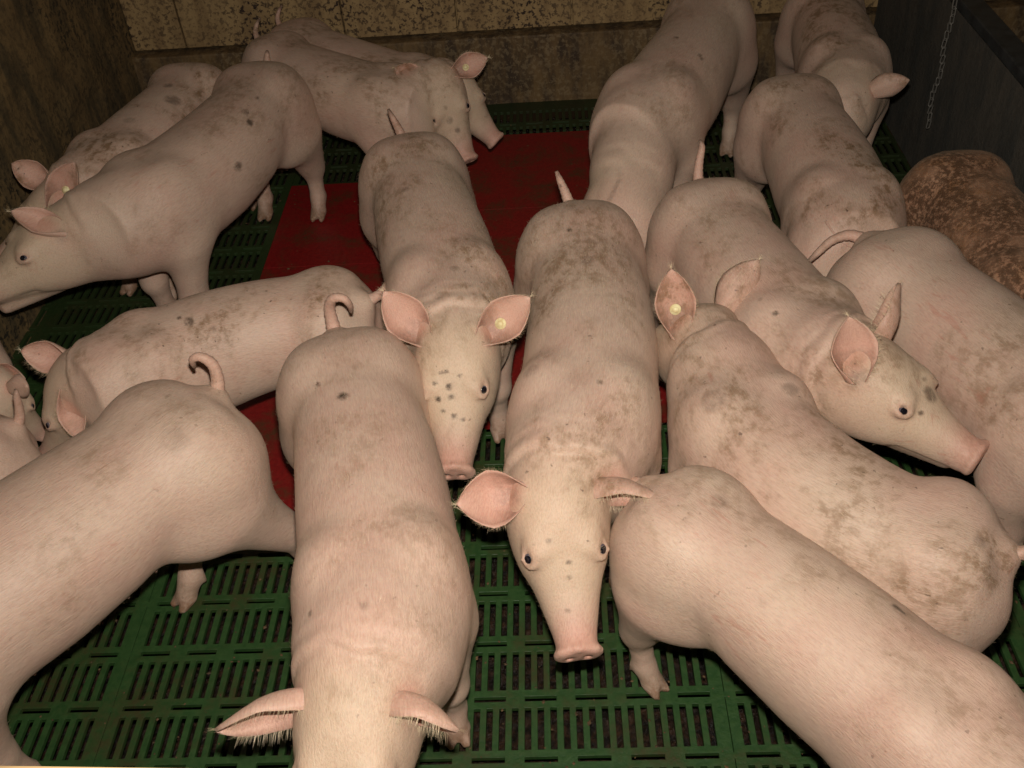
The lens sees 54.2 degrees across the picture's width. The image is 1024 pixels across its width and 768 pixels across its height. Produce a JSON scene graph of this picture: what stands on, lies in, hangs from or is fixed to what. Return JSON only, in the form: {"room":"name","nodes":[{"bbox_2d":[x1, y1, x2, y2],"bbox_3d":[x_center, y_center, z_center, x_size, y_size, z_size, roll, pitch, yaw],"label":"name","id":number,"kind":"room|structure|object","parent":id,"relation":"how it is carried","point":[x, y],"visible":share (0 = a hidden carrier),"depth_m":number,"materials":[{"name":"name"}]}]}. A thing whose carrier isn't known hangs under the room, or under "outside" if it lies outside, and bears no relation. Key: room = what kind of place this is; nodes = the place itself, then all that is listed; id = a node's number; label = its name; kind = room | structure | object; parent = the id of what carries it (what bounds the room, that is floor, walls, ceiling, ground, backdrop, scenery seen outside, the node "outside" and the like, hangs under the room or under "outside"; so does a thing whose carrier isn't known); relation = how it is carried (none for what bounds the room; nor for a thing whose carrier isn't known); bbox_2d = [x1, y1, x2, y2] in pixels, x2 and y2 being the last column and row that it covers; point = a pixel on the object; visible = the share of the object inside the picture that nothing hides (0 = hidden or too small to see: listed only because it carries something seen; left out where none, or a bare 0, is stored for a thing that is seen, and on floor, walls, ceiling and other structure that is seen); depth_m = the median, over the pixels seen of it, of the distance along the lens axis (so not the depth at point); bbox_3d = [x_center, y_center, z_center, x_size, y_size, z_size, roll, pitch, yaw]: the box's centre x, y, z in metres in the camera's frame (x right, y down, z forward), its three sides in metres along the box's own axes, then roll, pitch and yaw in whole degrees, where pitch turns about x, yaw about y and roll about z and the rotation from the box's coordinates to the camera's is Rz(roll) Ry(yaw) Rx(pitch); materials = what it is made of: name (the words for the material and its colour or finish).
{"room":"pig pen","nodes":[
{"label":"pig pen","id":0,"kind":"room"},
{"bbox_2d":[0,766,126,767],"bbox_3d":[-0.115,0.718,1.122,2.780,1.000,0.086,-1,42,5],"label":"wall","id":1,"kind":"structure","parent":0,"point":[0,766],"depth_m":0.84,"materials":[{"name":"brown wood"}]},
{"bbox_2d":[0,0,141,365],"bbox_3d":[-1.552,-0.416,1.904,0.074,1.961,4.182,-2,41,3],"label":"wall","id":2,"kind":"structure","parent":0,"point":[67,66],"depth_m":3.19,"materials":[{"name":"brown wood"}]},
{"bbox_2d":[7,90,1023,767],"bbox_3d":[-0.059,0.131,2.547,2.838,0.011,3.814,-2,41,3],"label":"floor","id":3,"kind":"structure","parent":0,"point":[725,712],"depth_m":2.06,"materials":[{"name":"green plastic"}]},
{"bbox_2d":[0,389,41,479],"bbox_3d":[-1.252,0.431,1.937,0.329,0.495,0.877,15,45,22],"label":"pig","id":4,"kind":"object","parent":3,"relation":"on","point":[19,447],"visible":0.27,"depth_m":2.03},
{"bbox_2d":[0,342,45,441],"bbox_3d":[-1.297,0.068,2.420,0.262,0.409,0.530,-29,47,-25],"label":"pig","id":5,"kind":"object","parent":3,"relation":"on","point":[11,378],"visible":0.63,"depth_m":2.24},
{"bbox_2d":[0,62,256,299],"bbox_3d":[-1.110,-0.584,3.026,0.363,0.557,0.994,12,44,19],"label":"pig","id":6,"kind":"object","parent":3,"relation":"on","point":[173,91],"visible":0.3,"depth_m":2.82},
{"bbox_2d":[0,352,296,765],"bbox_3d":[-0.909,0.465,1.794,0.377,0.591,1.172,25,50,30],"label":"pig","id":7,"kind":"object","parent":3,"relation":"on","point":[169,471],"visible":0.96,"depth_m":1.77},
{"bbox_2d":[0,50,326,312],"bbox_3d":[-0.937,-0.476,2.887,0.442,0.559,1.209,19,47,25],"label":"pig","id":8,"kind":"object","parent":3,"relation":"on","point":[158,208],"visible":0.97,"depth_m":2.64},
{"bbox_2d":[235,183,388,510],"bbox_3d":[-0.487,-0.205,2.968,0.610,0.012,1.530,-2,41,3],"label":"floor panel","id":9,"kind":"object","parent":3,"relation":"on","point":[298,241],"visible":0.23,"depth_m":3.22,"materials":[{"name":"red plastic"}]},
{"bbox_2d":[16,265,385,453],"bbox_3d":[-0.676,0.026,2.333,0.882,0.506,0.310,-15,42,-12],"label":"pig","id":10,"kind":"object","parent":9,"relation":"on","point":[250,328],"visible":0.56,"depth_m":2.17},
{"bbox_2d":[241,17,491,172],"bbox_3d":[-0.531,-0.884,3.332,0.943,0.527,0.346,20,47,26],"label":"pig","id":11,"kind":"object","parent":9,"relation":"on","point":[352,96],"visible":0.68,"depth_m":3.10},
{"bbox_2d":[205,293,479,767],"bbox_3d":[-0.259,0.383,1.823,0.407,0.592,1.143,-5,41,-1],"label":"pig","id":12,"kind":"object","parent":3,"relation":"on","point":[384,612],"visible":1,"depth_m":1.58},
{"bbox_2d":[270,5,503,148],"bbox_3d":[-0.482,-0.950,3.439,0.987,0.479,0.291,26,50,31],"label":"pig","id":13,"kind":"object","parent":3,"relation":"on","point":[316,32],"visible":0.33,"depth_m":3.25},
{"bbox_2d":[451,170,662,662],"bbox_3d":[0.146,0.086,2.132,0.397,0.575,1.175,2,42,8],"label":"pig","id":14,"kind":"object","parent":3,"relation":"on","point":[583,417],"visible":0.96,"depth_m":1.82},
{"bbox_2d":[466,130,666,428],"bbox_3d":[0.127,-0.414,3.144,0.610,0.012,1.569,-2,41,3],"label":"floor panel","id":15,"kind":"object","parent":3,"relation":"on","point":[518,180],"visible":0.04,"depth_m":3.47,"materials":[{"name":"red plastic"}]},
{"bbox_2d":[358,109,536,479],"bbox_3d":[-0.165,-0.183,2.454,0.333,0.593,1.158,-11,42,-7],"label":"pig","id":16,"kind":"object","parent":15,"relation":"on","point":[448,295],"visible":0.93,"depth_m":2.16},
{"bbox_2d":[584,0,757,247],"bbox_3d":[0.459,-0.739,3.018,0.342,0.596,1.318,13,44,19],"label":"pig","id":17,"kind":"object","parent":3,"relation":"on","point":[649,119],"visible":0.74,"depth_m":2.70},
{"bbox_2d":[609,465,1023,767],"bbox_3d":[0.553,0.554,1.585,0.327,0.544,1.105,-27,46,-23],"label":"pig","id":18,"kind":"object","parent":3,"relation":"on","point":[856,674],"visible":0.99,"depth_m":1.52},
{"bbox_2d":[645,139,989,474],"bbox_3d":[0.588,-0.074,2.216,0.336,0.647,1.026,-14,42,-10],"label":"pig","id":19,"kind":"object","parent":3,"relation":"on","point":[859,379],"visible":0.7,"depth_m":1.94},
{"bbox_2d":[733,73,906,275],"bbox_3d":[0.808,-0.462,2.723,0.329,0.526,0.895,-2,41,3],"label":"pig","id":20,"kind":"object","parent":3,"relation":"on","point":[795,135],"visible":0.66,"depth_m":2.49},
{"bbox_2d":[651,254,1023,652],"bbox_3d":[0.516,0.182,1.954,0.377,0.619,0.985,-21,44,-18],"label":"pig","id":21,"kind":"object","parent":3,"relation":"on","point":[937,545],"visible":0.66,"depth_m":1.68},
{"bbox_2d":[774,0,909,145],"bbox_3d":[1.043,-0.936,3.247,0.304,0.513,0.933,0,42,5],"label":"pig","id":22,"kind":"object","parent":3,"relation":"on","point":[837,41],"visible":0.65,"depth_m":2.98},
{"bbox_2d":[808,226,1023,544],"bbox_3d":[0.982,0.143,1.997,0.380,0.559,1.118,-18,43,-14],"label":"pig","id":23,"kind":"object","parent":3,"relation":"on","point":[957,321],"visible":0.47,"depth_m":1.93},
{"bbox_2d":[900,150,1023,298],"bbox_3d":[1.130,-0.138,2.337,0.335,0.511,0.988,-2,41,3],"label":"pig","id":24,"kind":"object","parent":3,"relation":"on","point":[973,198],"visible":0.49,"depth_m":2.31},
{"bbox_2d":[8,117,1023,767],"bbox_3d":[-0.058,0.215,2.595,3.000,0.148,4.000,-2,41,3],"label":"slurry","id":25,"kind":"object","parent":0,"point":[565,681],"visible":0.02,"depth_m":2.17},
{"bbox_2d":[119,0,986,50],"bbox_3d":[0.298,-1.857,3.373,4.200,1.925,0.070,-2,41,3],"label":"wall","id":26,"kind":"structure","parent":0,"point":[152,24],"depth_m":3.75,"materials":[{"name":"brown wood"}]},
{"bbox_2d":[132,0,1023,115],"bbox_3d":[0.301,-1.228,3.876,3.605,0.326,0.100,-2,41,3],"label":"baseboard","id":27,"kind":"structure","parent":26,"relation":"attached to","point":[569,62],"depth_m":3.80,"materials":[{"name":"wood"}]},
{"bbox_2d":[874,0,1023,193],"bbox_3d":[1.333,-0.223,2.366,0.035,0.575,3.470,-2,41,3],"label":"wall","id":28,"kind":"structure","parent":0,"point":[978,103],"depth_m":3.04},
{"bbox_2d":[926,0,957,128],"bbox_3d":[1.288,-0.956,3.008,0.024,0.410,0.022,10,44,16],"label":"hanging chain","id":29,"kind":"object","parent":28,"relation":"hanging from","point":[955,6],"visible":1,"depth_m":3.00,"materials":[{"name":"silver metal"}]},
{"bbox_2d":[950,0,1023,87],"bbox_3d":[1.315,-0.453,2.163,0.062,0.034,3.470,-2,41,3],"label":"trim","id":30,"kind":"structure","parent":28,"relation":"attached to","point":[990,27],"depth_m":2.71,"materials":[{"name":"paint"}]}
]}

